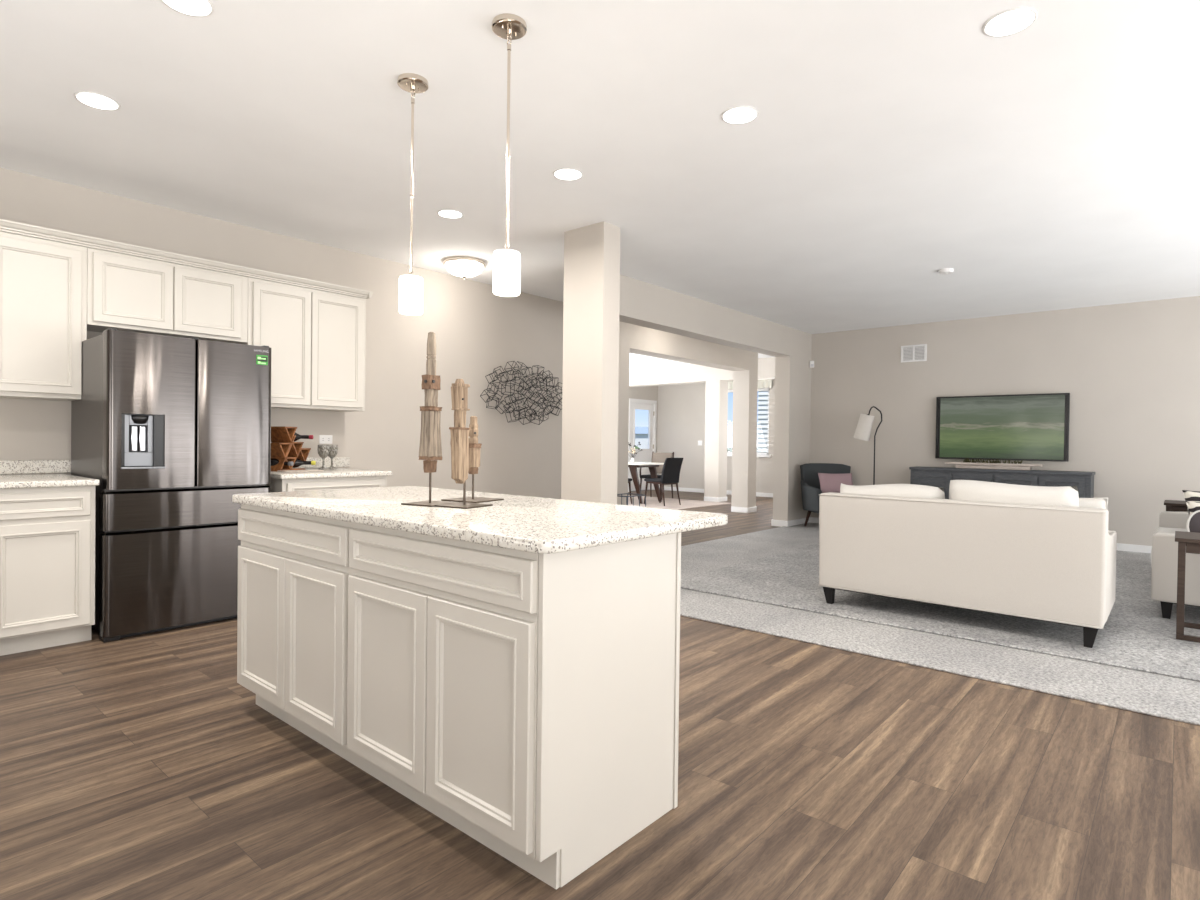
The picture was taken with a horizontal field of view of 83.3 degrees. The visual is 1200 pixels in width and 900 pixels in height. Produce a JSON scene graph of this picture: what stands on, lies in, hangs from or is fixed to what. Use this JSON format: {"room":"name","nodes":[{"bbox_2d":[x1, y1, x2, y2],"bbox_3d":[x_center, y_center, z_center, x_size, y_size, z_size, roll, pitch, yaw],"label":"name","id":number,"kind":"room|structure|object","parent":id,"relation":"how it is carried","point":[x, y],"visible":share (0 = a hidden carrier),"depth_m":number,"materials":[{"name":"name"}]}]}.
{"room":"open-plan kitchen","nodes":[
{"label":"open-plan kitchen","id":0,"kind":"room"},
{"bbox_2d":[0,168,757,507],"bbox_3d":[-1.687,-0.329,6.542,0.300,2.745,12.920,1,1,41],"label":"wall","id":1,"kind":"structure","parent":0,"point":[477,330],"depth_m":6.24,"materials":[{"name":"beige paint"}]},
{"bbox_2d":[0,460,70,473],"bbox_3d":[-3.708,0.105,3.952,0.028,0.082,0.995,1,1,41],"label":"backsplash","id":2,"kind":"structure","parent":1,"relation":"attached to","point":[6,466],"depth_m":4.17,"materials":[{"name":"stone"}]},
{"bbox_2d":[0,231,86,400],"bbox_3d":[-3.550,-0.774,3.863,0.352,0.928,0.928,1,1,41],"label":"upper cabinet","id":3,"kind":"object","parent":1,"relation":"attached to","point":[43,283],"visible":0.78,"depth_m":3.95,"materials":[{"name":"beige paint"}]},
{"bbox_2d":[0,219,372,298],"bbox_3d":[-2.917,-1.268,4.566,0.382,0.056,2.820,1,1,41],"label":"crown molding","id":4,"kind":"structure","parent":3,"relation":"attached to","point":[7,226],"depth_m":4.41,"materials":[{"name":"beige paint"}]},
{"bbox_2d":[87,247,247,343],"bbox_3d":[-2.938,-1.005,4.567,0.352,0.468,0.934,1,1,41],"label":"upper cabinet","id":5,"kind":"object","parent":1,"relation":"attached to","point":[130,293],"visible":0.85,"depth_m":4.41,"materials":[{"name":"beige paint"}]},
{"bbox_2d":[243,277,365,411],"bbox_3d":[-2.336,-0.781,5.274,0.352,0.918,0.919,1,1,41],"label":"upper cabinet","id":6,"kind":"object","parent":1,"relation":"attached to","point":[316,339],"visible":0.82,"depth_m":5.17,"materials":[{"name":"beige paint"}]},
{"bbox_2d":[297,457,348,467],"bbox_3d":[-2.464,0.103,5.398,0.028,0.082,0.970,1,1,41],"label":"backsplash","id":7,"kind":"structure","parent":1,"relation":"attached to","point":[337,461],"depth_m":5.61,"materials":[{"name":"stone"}]},
{"bbox_2d":[319,435,331,443],"bbox_3d":[-2.284,-0.088,5.619,0.006,0.072,0.114,1,1,41],"label":"electrical outlet","id":8,"kind":"object","parent":1,"relation":"attached to","point":[323,439],"visible":1,"depth_m":5.61,"materials":[{"name":"white plastic"}]},
{"bbox_2d":[480,361,562,424],"bbox_3d":[-0.782,-0.604,7.215,0.171,0.672,1.208,1,1,41],"label":"wall art","id":9,"kind":"object","parent":1,"relation":"attached to","point":[505,371],"visible":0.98,"depth_m":7.18,"materials":[{"name":"black metal"}]},
{"bbox_2d":[731,506,756,512],"bbox_3d":[0.165,0.997,8.719,0.314,0.090,7.234,1,1,41],"label":"baseboard","id":10,"kind":"structure","parent":1,"relation":"attached to","point":[733,509],"depth_m":11.22,"materials":[{"name":"white paint"}]},
{"bbox_2d":[561,221,620,503],"bbox_3d":[-0.077,-0.292,5.118,0.400,2.745,0.190,1,1,41],"label":"column","id":11,"kind":"structure","parent":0,"point":[591,301],"depth_m":5.01,"materials":[{"name":"beige paint"}]},
{"bbox_2d":[0,0,1199,368],"bbox_3d":[1.155,-1.737,6.128,13.500,0.150,16.400,1,1,41],"label":"ceiling","id":12,"kind":"structure","parent":0,"point":[1051,164],"depth_m":3.52,"materials":[{"name":"white paint"}]},
{"bbox_2d":[74,91,120,110],"bbox_3d":[-2.404,-1.669,3.228,0.180,0.006,0.180,1,1,41],"label":"recessed light","id":13,"kind":"object","parent":12,"relation":"in","point":[92,99],"visible":1,"depth_m":3.22,"materials":[{"name":"white plastic"}]},
{"bbox_2d":[161,0,213,16],"bbox_3d":[-1.522,-1.649,2.482,0.180,0.006,0.180,1,1,41],"label":"recessed light","id":14,"kind":"object","parent":12,"relation":"in","point":[194,8],"visible":1,"depth_m":2.51,"materials":[{"name":"white plastic"}]},
{"bbox_2d":[397,73,427,314],"bbox_3d":[-0.843,-1.132,3.022,0.134,1.036,0.134,1,1,41],"label":"pendant light","id":15,"kind":"object","parent":12,"relation":"hanging from","point":[410,286],"visible":1,"depth_m":3.00,"materials":[{"name":"white glass"}]},
{"bbox_2d":[437,209,462,217],"bbox_3d":[-1.060,-1.670,4.775,0.180,0.006,0.180,1,1,41],"label":"recessed light","id":16,"kind":"object","parent":12,"relation":"in","point":[447,213],"visible":1,"depth_m":4.76,"materials":[{"name":"white plastic"}]},
{"bbox_2d":[443,256,485,278],"bbox_3d":[-1.217,-1.612,6.058,0.380,0.156,0.380,1,1,41],"label":"flush light","id":17,"kind":"object","parent":12,"relation":"attached to","point":[461,266],"visible":1,"depth_m":5.94,"materials":[{"name":"white glass"}]},
{"bbox_2d":[492,13,526,296],"bbox_3d":[-0.355,-1.121,2.602,0.134,1.036,0.134,1,1,41],"label":"pendant light","id":18,"kind":"object","parent":12,"relation":"hanging from","point":[506,262],"visible":1,"depth_m":2.58,"materials":[{"name":"white glass"}]},
{"bbox_2d":[553,168,582,180],"bbox_3d":[-0.192,-1.651,4.042,0.180,0.006,0.180,1,1,41],"label":"recessed light","id":19,"kind":"object","parent":12,"relation":"in","point":[568,174],"visible":1,"depth_m":4.03,"materials":[{"name":"white plastic"}]},
{"bbox_2d":[721,106,758,123],"bbox_3d":[0.682,-1.631,3.290,0.180,0.006,0.180,1,1,41],"label":"recessed light","id":20,"kind":"object","parent":12,"relation":"in","point":[738,114],"visible":1,"depth_m":3.28,"materials":[{"name":"white plastic"}]},
{"bbox_2d":[938,268,953,274],"bbox_3d":[3.146,-1.619,6.130,0.124,0.036,0.124,1,1,41],"label":"smoke detector","id":21,"kind":"object","parent":12,"relation":"attached to","point":[945,271],"visible":1,"depth_m":6.10,"materials":[{"name":"white plastic"}]},
{"bbox_2d":[982,7,1037,36],"bbox_3d":[1.547,-1.612,2.546,0.180,0.006,0.180,1,1,41],"label":"recessed light","id":22,"kind":"object","parent":12,"relation":"in","point":[1012,21],"visible":1,"depth_m":2.54,"materials":[{"name":"white plastic"}]},
{"bbox_2d":[0,490,1199,899],"bbox_3d":[1.115,1.132,6.264,13.240,0.100,16.150,1,1,41],"label":"floor","id":23,"kind":"structure","parent":0,"point":[139,767],"depth_m":2.17,"materials":[{"name":"brown wood"}]},
{"bbox_2d":[0,486,94,655],"bbox_3d":[-3.392,0.622,3.646,0.884,0.868,0.903,1,1,41],"label":"base cabinet","id":24,"kind":"object","parent":23,"relation":"on","point":[47,534],"visible":0.91,"depth_m":3.55,"materials":[{"name":"beige paint"}]},
{"bbox_2d":[0,473,98,488],"bbox_3d":[-3.387,0.171,3.635,0.900,0.033,0.934,1,1,41],"label":"countertop","id":25,"kind":"structure","parent":24,"relation":"on","point":[7,481],"depth_m":3.62,"materials":[{"name":"stone"}]},
{"bbox_2d":[71,328,270,642],"bbox_3d":[-2.739,0.188,4.309,0.874,1.738,0.905,1,1,41],"label":"refrigerator","id":26,"kind":"object","parent":23,"relation":"on","point":[169,429],"visible":0.91,"depth_m":3.95,"materials":[{"name":"grey metal"}]},
{"bbox_2d":[266,476,386,491],"bbox_3d":[-2.180,0.621,5.055,0.884,0.868,0.780,1,1,41],"label":"base cabinet","id":27,"kind":"object","parent":23,"relation":"on","point":[277,485],"visible":0.12,"depth_m":4.70,"materials":[{"name":"beige paint"}]},
{"bbox_2d":[271,467,392,478],"bbox_3d":[-2.167,0.170,5.053,0.900,0.033,0.835,1,1,41],"label":"countertop","id":28,"kind":"structure","parent":27,"relation":"on","point":[339,472],"depth_m":4.78,"materials":[{"name":"stone"}]},
{"bbox_2d":[271,426,310,471],"bbox_3d":[-2.321,-0.010,4.975,0.170,0.322,0.357,1,1,13],"label":"wine rack","id":29,"kind":"object","parent":28,"relation":"on","point":[284,448],"visible":0.78,"depth_m":4.90,"materials":[{"name":"brown wood"}]},
{"bbox_2d":[271,458,293,465],"bbox_3d":[-2.358,0.096,4.868,0.317,0.074,0.074,1,1,13],"label":"wine bottle","id":30,"kind":"object","parent":29,"relation":"in","point":[274,461],"visible":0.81,"depth_m":4.83,"materials":[{"name":"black glass"}]},
{"bbox_2d":[292,458,315,467],"bbox_3d":[-2.284,0.095,5.018,0.317,0.075,0.075,1,1,-9],"label":"wine bottle","id":31,"kind":"object","parent":29,"relation":"in","point":[298,462],"visible":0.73,"depth_m":5.02,"materials":[{"name":"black glass"}]},
{"bbox_2d":[294,432,313,441],"bbox_3d":[-2.295,-0.098,5.003,0.317,0.074,0.074,1,1,-9],"label":"wine bottle","id":32,"kind":"object","parent":29,"relation":"on","point":[298,436],"visible":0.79,"depth_m":5.01,"materials":[{"name":"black glass"}]},
{"bbox_2d":[277,470,323,471],"bbox_3d":[-2.154,0.151,4.854,0.130,0.008,0.290,1,1,41],"label":"serving board","id":33,"kind":"object","parent":28,"relation":"on","point":[278,470],"visible":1,"depth_m":4.82,"materials":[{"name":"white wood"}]},
{"bbox_2d":[317,445,329,468],"bbox_3d":[-2.172,0.054,5.298,0.090,0.190,0.090,1,1,41],"label":"glass goblet","id":34,"kind":"object","parent":28,"relation":"on","point":[323,450],"visible":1,"depth_m":5.27,"materials":[{"name":"clear glass"}]},
{"bbox_2d":[317,445,329,458],"bbox_3d":[-2.171,0.013,5.298,0.090,0.108,0.090,1,1,41],"label":"bowl","id":35,"kind":"object","parent":34,"relation":"on","point":[323,450],"depth_m":5.27,"materials":[{"name":"silver glass"}]},
{"bbox_2d":[328,445,337,468],"bbox_3d":[-2.139,0.054,5.382,0.090,0.190,0.090,1,1,18],"label":"glass goblet","id":36,"kind":"object","parent":28,"relation":"on","point":[333,451],"visible":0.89,"depth_m":5.36,"materials":[{"name":"clear glass"}]},
{"bbox_2d":[328,445,337,457],"bbox_3d":[-2.139,0.013,5.382,0.090,0.108,0.090,1,1,18],"label":"bowl","id":37,"kind":"object","parent":36,"relation":"on","point":[333,451],"depth_m":5.35,"materials":[{"name":"silver glass"}]},
{"bbox_2d":[237,504,680,888],"bbox_3d":[-0.641,0.670,2.467,1.814,0.868,0.620,1,1,41],"label":"base cabinet","id":38,"kind":"object","parent":23,"relation":"on","point":[528,702],"visible":0.85,"depth_m":1.93,"materials":[{"name":"beige paint"}]},
{"bbox_2d":[232,486,727,553],"bbox_3d":[-0.556,0.218,2.556,1.890,0.033,0.890,1,1,41],"label":"countertop","id":39,"kind":"structure","parent":38,"relation":"on","point":[540,525],"depth_m":2.17,"materials":[{"name":"stone"}]},
{"bbox_2d":[401,332,457,506],"bbox_3d":[-0.625,-0.117,2.493,0.146,0.636,0.146,1,1,29],"label":"driftwood sculpture","id":40,"kind":"object","parent":39,"relation":"on","point":[430,448],"visible":0.98,"depth_m":2.48,"materials":[{"name":"brown wood"}]},
{"bbox_2d":[435,379,492,508],"bbox_3d":[-0.488,-0.026,2.438,0.146,0.458,0.146,1,1,29],"label":"driftwood sculpture","id":41,"kind":"object","parent":39,"relation":"on","point":[459,442],"visible":1,"depth_m":2.41,"materials":[{"name":"brown wood"}]},
{"bbox_2d":[441,416,503,502],"bbox_3d":[-0.503,0.033,2.681,0.175,0.334,0.175,1,1,29],"label":"driftwood sculpture","id":42,"kind":"object","parent":39,"relation":"on","point":[474,449],"visible":0.94,"depth_m":2.67,"materials":[{"name":"brown wood"}]},
{"bbox_2d":[617,493,645,506],"bbox_3d":[0.278,0.757,6.937,0.276,0.600,0.364,1,1,41],"label":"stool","id":43,"kind":"object","parent":23,"relation":"on","point":[633,494],"visible":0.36,"depth_m":6.97,"materials":[{"name":"grey metal"}]},
{"bbox_2d":[628,495,730,509],"bbox_3d":[0.788,0.994,13.042,2.820,0.010,2.040,1,1,41],"label":"dining rug","id":44,"kind":"object","parent":23,"relation":"on","point":[670,503],"visible":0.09,"depth_m":12.68,"materials":[{"name":"beige carpet"}]},
{"bbox_2d":[628,478,631,503],"bbox_3d":[0.246,0.557,12.339,0.440,0.867,0.592,1,1,41],"label":"dining chair","id":45,"kind":"object","parent":44,"relation":"on","point":[629,479],"visible":0.15,"depth_m":12.40,"materials":[{"name":"black leather"}]},
{"bbox_2d":[628,462,663,503],"bbox_3d":[0.359,0.608,13.239,1.840,0.742,0.860,1,1,41],"label":"dining table","id":46,"kind":"object","parent":44,"relation":"on","point":[633,467],"visible":0.41,"depth_m":12.59,"materials":[{"name":"brown wood"}]},
{"bbox_2d":[628,442,641,462],"bbox_3d":[0.633,0.040,13.095,0.311,0.407,0.334,1,1,41],"label":"flower vase","id":47,"kind":"object","parent":46,"relation":"on","point":[633,451],"visible":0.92,"depth_m":13.02,"materials":[{"name":"white ceramic"}]},
{"bbox_2d":[639,452,673,499],"bbox_3d":[1.160,0.510,13.715,0.586,0.949,0.564,1,1,32],"label":"dining chair","id":48,"kind":"object","parent":44,"relation":"on","point":[657,457],"visible":0.45,"depth_m":13.86,"materials":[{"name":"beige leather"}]},
{"bbox_2d":[644,458,682,505],"bbox_3d":[1.163,0.568,12.355,0.440,0.867,0.592,0,1,-40],"label":"dining chair","id":49,"kind":"object","parent":44,"relation":"on","point":[671,469],"visible":0.99,"depth_m":12.19,"materials":[{"name":"black leather"}]},
{"bbox_2d":[680,522,1199,725],"bbox_3d":[3.997,1.123,5.236,7.530,0.012,5.710,1,1,41],"label":"floor","id":50,"kind":"structure","parent":23,"relation":"on","point":[1158,695],"depth_m":3.80,"materials":[{"name":"grey carpet"}]},
{"bbox_2d":[800,463,850,525],"bbox_3d":[3.130,0.625,9.113,0.690,0.870,0.758,1,1,-3],"label":"armchair","id":51,"kind":"object","parent":50,"relation":"on","point":[810,482],"visible":0.46,"depth_m":9.31,"materials":[{"name":"grey fabric"}]},
{"bbox_2d":[818,473,852,492],"bbox_3d":[3.142,0.451,8.963,0.468,0.285,0.174,1,1,-4],"label":"lumbar pillow","id":52,"kind":"object","parent":51,"relation":"on","point":[828,482],"visible":0.73,"depth_m":8.92,"materials":[{"name":"fabric"}]},
{"bbox_2d":[854,406,881,484],"bbox_3d":[3.523,0.246,8.841,0.400,1.644,0.260,1,1,41],"label":"floor lamp","id":53,"kind":"object","parent":50,"relation":"on","point":[865,423],"visible":0.73,"depth_m":8.80,"materials":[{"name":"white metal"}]},
{"bbox_2d":[681,543,1199,681],"bbox_3d":[3.612,1.102,5.455,4.600,0.014,4.220,1,1,41],"label":"area rug","id":54,"kind":"object","parent":50,"relation":"on","point":[1135,635],"visible":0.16,"depth_m":4.44,"materials":[{"name":"grey carpet"}]},
{"bbox_2d":[818,480,1116,647],"bbox_3d":[2.454,0.641,4.572,1.623,0.900,0.953,1,1,41],"label":"sofa","id":55,"kind":"object","parent":54,"relation":"on","point":[1022,551],"visible":1,"depth_m":4.12,"materials":[{"name":"beige fabric"}]},
{"bbox_2d":[840,483,944,498],"bbox_3d":[2.017,0.436,4.680,0.700,0.416,0.267,1,1,41],"label":"cushion","id":56,"kind":"object","parent":55,"relation":"on","point":[897,490],"depth_m":4.55,"materials":[{"name":"beige fabric"}]},
{"bbox_2d":[949,480,1078,506],"bbox_3d":[2.559,0.427,4.206,0.700,0.460,0.269,1,1,41],"label":"cushion","id":57,"kind":"object","parent":55,"relation":"on","point":[964,490],"depth_m":4.10,"materials":[{"name":"beige fabric"}]},
{"bbox_2d":[1079,498,1107,508],"bbox_3d":[2.880,0.453,4.157,0.407,0.349,0.169,1,1,41],"label":"throw pillow","id":58,"kind":"object","parent":55,"relation":"on","point":[1083,502],"visible":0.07,"depth_m":4.01,"materials":[{"name":"beige fabric"}]},
{"bbox_2d":[1151,511,1199,618],"bbox_3d":[4.680,0.692,4.945,0.963,0.844,2.128,1,1,41],"label":"sofa","id":59,"kind":"object","parent":54,"relation":"on","point":[1164,551],"visible":0.85,"depth_m":4.40,"materials":[{"name":"beige fabric"}]},
{"bbox_2d":[1157,527,1186,532],"bbox_3d":[4.904,0.752,5.349,0.779,0.164,0.923,1,1,41],"label":"seat cushion","id":60,"kind":"object","parent":59,"relation":"on","point":[1161,529],"depth_m":5.72,"materials":[{"name":"beige fabric"}]},
{"bbox_2d":[1182,490,1199,508],"bbox_3d":[4.834,0.504,5.274,0.429,0.364,0.190,1,1,10],"label":"throw pillow","id":61,"kind":"object","parent":59,"relation":"on","point":[1194,496],"visible":0.39,"depth_m":5.33,"materials":[{"name":"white fabric"}]},
{"bbox_2d":[1186,510,1199,532],"bbox_3d":[4.129,0.553,4.561,0.308,0.291,0.156,1,1,-6],"label":"round pillow","id":62,"kind":"object","parent":59,"relation":"on","point":[1193,522],"visible":0.62,"depth_m":4.56,"materials":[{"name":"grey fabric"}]},
{"bbox_2d":[1186,501,1199,515],"bbox_3d":[4.410,0.540,4.780,0.410,0.340,0.199,1,1,3],"label":"throw pillow","id":63,"kind":"object","parent":59,"relation":"on","point":[1192,506],"visible":0.39,"depth_m":4.82,"materials":[{"name":"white fabric"}]},
{"bbox_2d":[1164,500,1187,511],"bbox_3d":[5.499,0.798,6.153,0.550,0.625,0.490,1,1,41],"label":"end table","id":64,"kind":"object","parent":54,"relation":"on","point":[1171,505],"visible":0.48,"depth_m":6.11,"materials":[{"name":"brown wood"}]},
{"bbox_2d":[1175,531,1199,642],"bbox_3d":[3.727,0.817,3.931,0.580,0.595,0.450,1,1,41],"label":"end table","id":65,"kind":"object","parent":54,"relation":"on","point":[1188,542],"visible":1,"depth_m":3.94,"materials":[{"name":"brown wood"}]},
{"bbox_2d":[909,466,1094,498],"bbox_3d":[4.745,0.661,8.079,1.880,0.862,0.373,1,1,41],"label":"media console","id":66,"kind":"object","parent":50,"relation":"on","point":[928,476],"visible":0.19,"depth_m":7.86,"materials":[{"name":"grey wood"}]},
{"bbox_2d":[945,458,1042,469],"bbox_3d":[4.709,0.166,8.085,1.000,0.126,0.170,1,1,41],"label":"trough","id":67,"kind":"object","parent":66,"relation":"on","point":[975,464],"visible":1,"depth_m":8.03,"materials":[{"name":"brown wood"}]},
{"bbox_2d":[629,386,657,451],"bbox_3d":[-0.865,-0.404,13.961,0.150,2.745,6.760,1,1,41],"label":"wall","id":68,"kind":"structure","parent":0,"point":[643,392],"depth_m":16.11,"materials":[{"name":"beige paint"}]},
{"bbox_2d":[628,398,656,491],"bbox_3d":[0.969,-0.116,16.057,0.206,2.165,1.070,1,1,41],"label":"door","id":69,"kind":"structure","parent":68,"relation":"in","point":[645,455],"depth_m":16.08,"materials":[{"name":"white paint"}]},
{"bbox_2d":[704,496,726,501],"bbox_3d":[-0.041,0.949,12.634,2.874,0.090,5.420,1,1,41],"label":"baseboard","id":70,"kind":"structure","parent":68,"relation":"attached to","point":[714,499],"depth_m":13.27,"materials":[{"name":"white paint"}]},
{"bbox_2d":[629,357,774,496],"bbox_3d":[2.305,-0.359,13.398,5.390,2.745,0.320,1,1,41],"label":"wall","id":71,"kind":"structure","parent":0,"point":[716,380],"depth_m":13.31,"materials":[{"name":"beige paint"}]},
{"bbox_2d":[619,274,811,520],"bbox_3d":[2.663,-0.310,9.514,0.220,2.745,8.900,1,1,41],"label":"wall","id":72,"kind":"structure","parent":0,"point":[643,304],"depth_m":9.01,"materials":[{"name":"beige paint"}]},
{"bbox_2d":[771,518,808,526],"bbox_3d":[4.019,1.016,11.124,0.248,0.090,4.694,1,1,41],"label":"baseboard","id":73,"kind":"structure","parent":72,"relation":"attached to","point":[780,523],"depth_m":9.38,"materials":[{"name":"white paint"}]},
{"bbox_2d":[809,361,813,367],"bbox_3d":[3.050,-1.235,9.706,0.066,0.100,0.034,1,1,-4],"label":"sensor","id":74,"kind":"object","parent":72,"relation":"attached to","point":[811,364],"visible":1,"depth_m":9.69,"materials":[{"name":"white plastic"}]},
{"bbox_2d":[657,379,774,492],"bbox_3d":[3.515,-0.359,14.751,5.760,2.745,0.150,1,1,41],"label":"wall","id":75,"kind":"structure","parent":0,"point":[681,407],"depth_m":15.83,"materials":[{"name":"beige paint"}]},
{"bbox_2d":[659,486,772,496],"bbox_3d":[3.418,0.967,14.727,5.390,0.090,0.014,1,1,41],"label":"baseboard","id":76,"kind":"structure","parent":75,"relation":"attached to","point":[759,494],"depth_m":15.70,"materials":[{"name":"white paint"}]},
{"bbox_2d":[727,388,770,457],"bbox_3d":[3.194,-0.596,14.954,1.340,1.495,0.160,1,1,41],"label":"window","id":77,"kind":"structure","parent":75,"relation":"in","point":[729,454],"depth_m":14.61,"materials":[{"name":"white paint"}]},
{"bbox_2d":[728,379,771,389],"bbox_3d":[3.151,-1.526,14.896,1.460,0.360,0.102,1,1,41],"label":"window valance","id":78,"kind":"object","parent":75,"relation":"attached to","point":[767,383],"visible":0.16,"depth_m":14.57,"materials":[{"name":"beige fabric"}]},
{"bbox_2d":[810,296,1199,545],"bbox_3d":[5.950,-0.245,7.432,7.480,2.745,0.170,1,1,41],"label":"wall","id":79,"kind":"structure","parent":0,"point":[1130,372],"depth_m":7.82,"materials":[{"name":"beige paint"}]},
{"bbox_2d":[901,344,926,362],"bbox_3d":[4.128,-1.272,8.876,0.320,0.220,0.016,1,1,41],"label":"air vent","id":80,"kind":"object","parent":79,"relation":"in","point":[909,353],"visible":1,"depth_m":8.87,"materials":[{"name":"white metal"}]},
{"bbox_2d":[809,517,1151,552],"bbox_3d":[5.874,1.082,7.378,7.480,0.090,0.014,1,1,41],"label":"baseboard","id":81,"kind":"structure","parent":79,"relation":"attached to","point":[1122,547],"depth_m":7.41,"materials":[{"name":"white paint"}]},
{"bbox_2d":[935,393,1069,461],"bbox_3d":[4.856,-0.273,8.200,1.405,0.785,0.091,1,1,41],"label":"television","id":82,"kind":"object","parent":79,"relation":"attached to","point":[1026,427],"visible":1,"depth_m":8.13,"materials":[{"name":"black"}]},
{"label":"outside","id":83,"kind":"structure","parent":0,"visible":0},
{"bbox_3d":[7.731,0.647,85.687,220.000,0.200,260.000,1,1,41],"label":"ground","id":84,"kind":"structure","parent":83,"visible":0},
{"bbox_2d":[635,427,647,448],"bbox_3d":[7.437,-1.306,89.895,6.600,3.600,6.600,1,1,41],"label":"house","id":85,"kind":"structure","parent":84,"relation":"on","point":[641,433],"depth_m":87.85,"materials":[{"name":"white"}]},
{"bbox_2d":[757,391,767,452],"bbox_3d":[10.571,-2.217,20.551,9.450,7.100,7.650,1,1,41],"label":"neighbor house","id":86,"kind":"structure","parent":84,"relation":"on","point":[763,395],"depth_m":20.72,"materials":[{"name":"white"}]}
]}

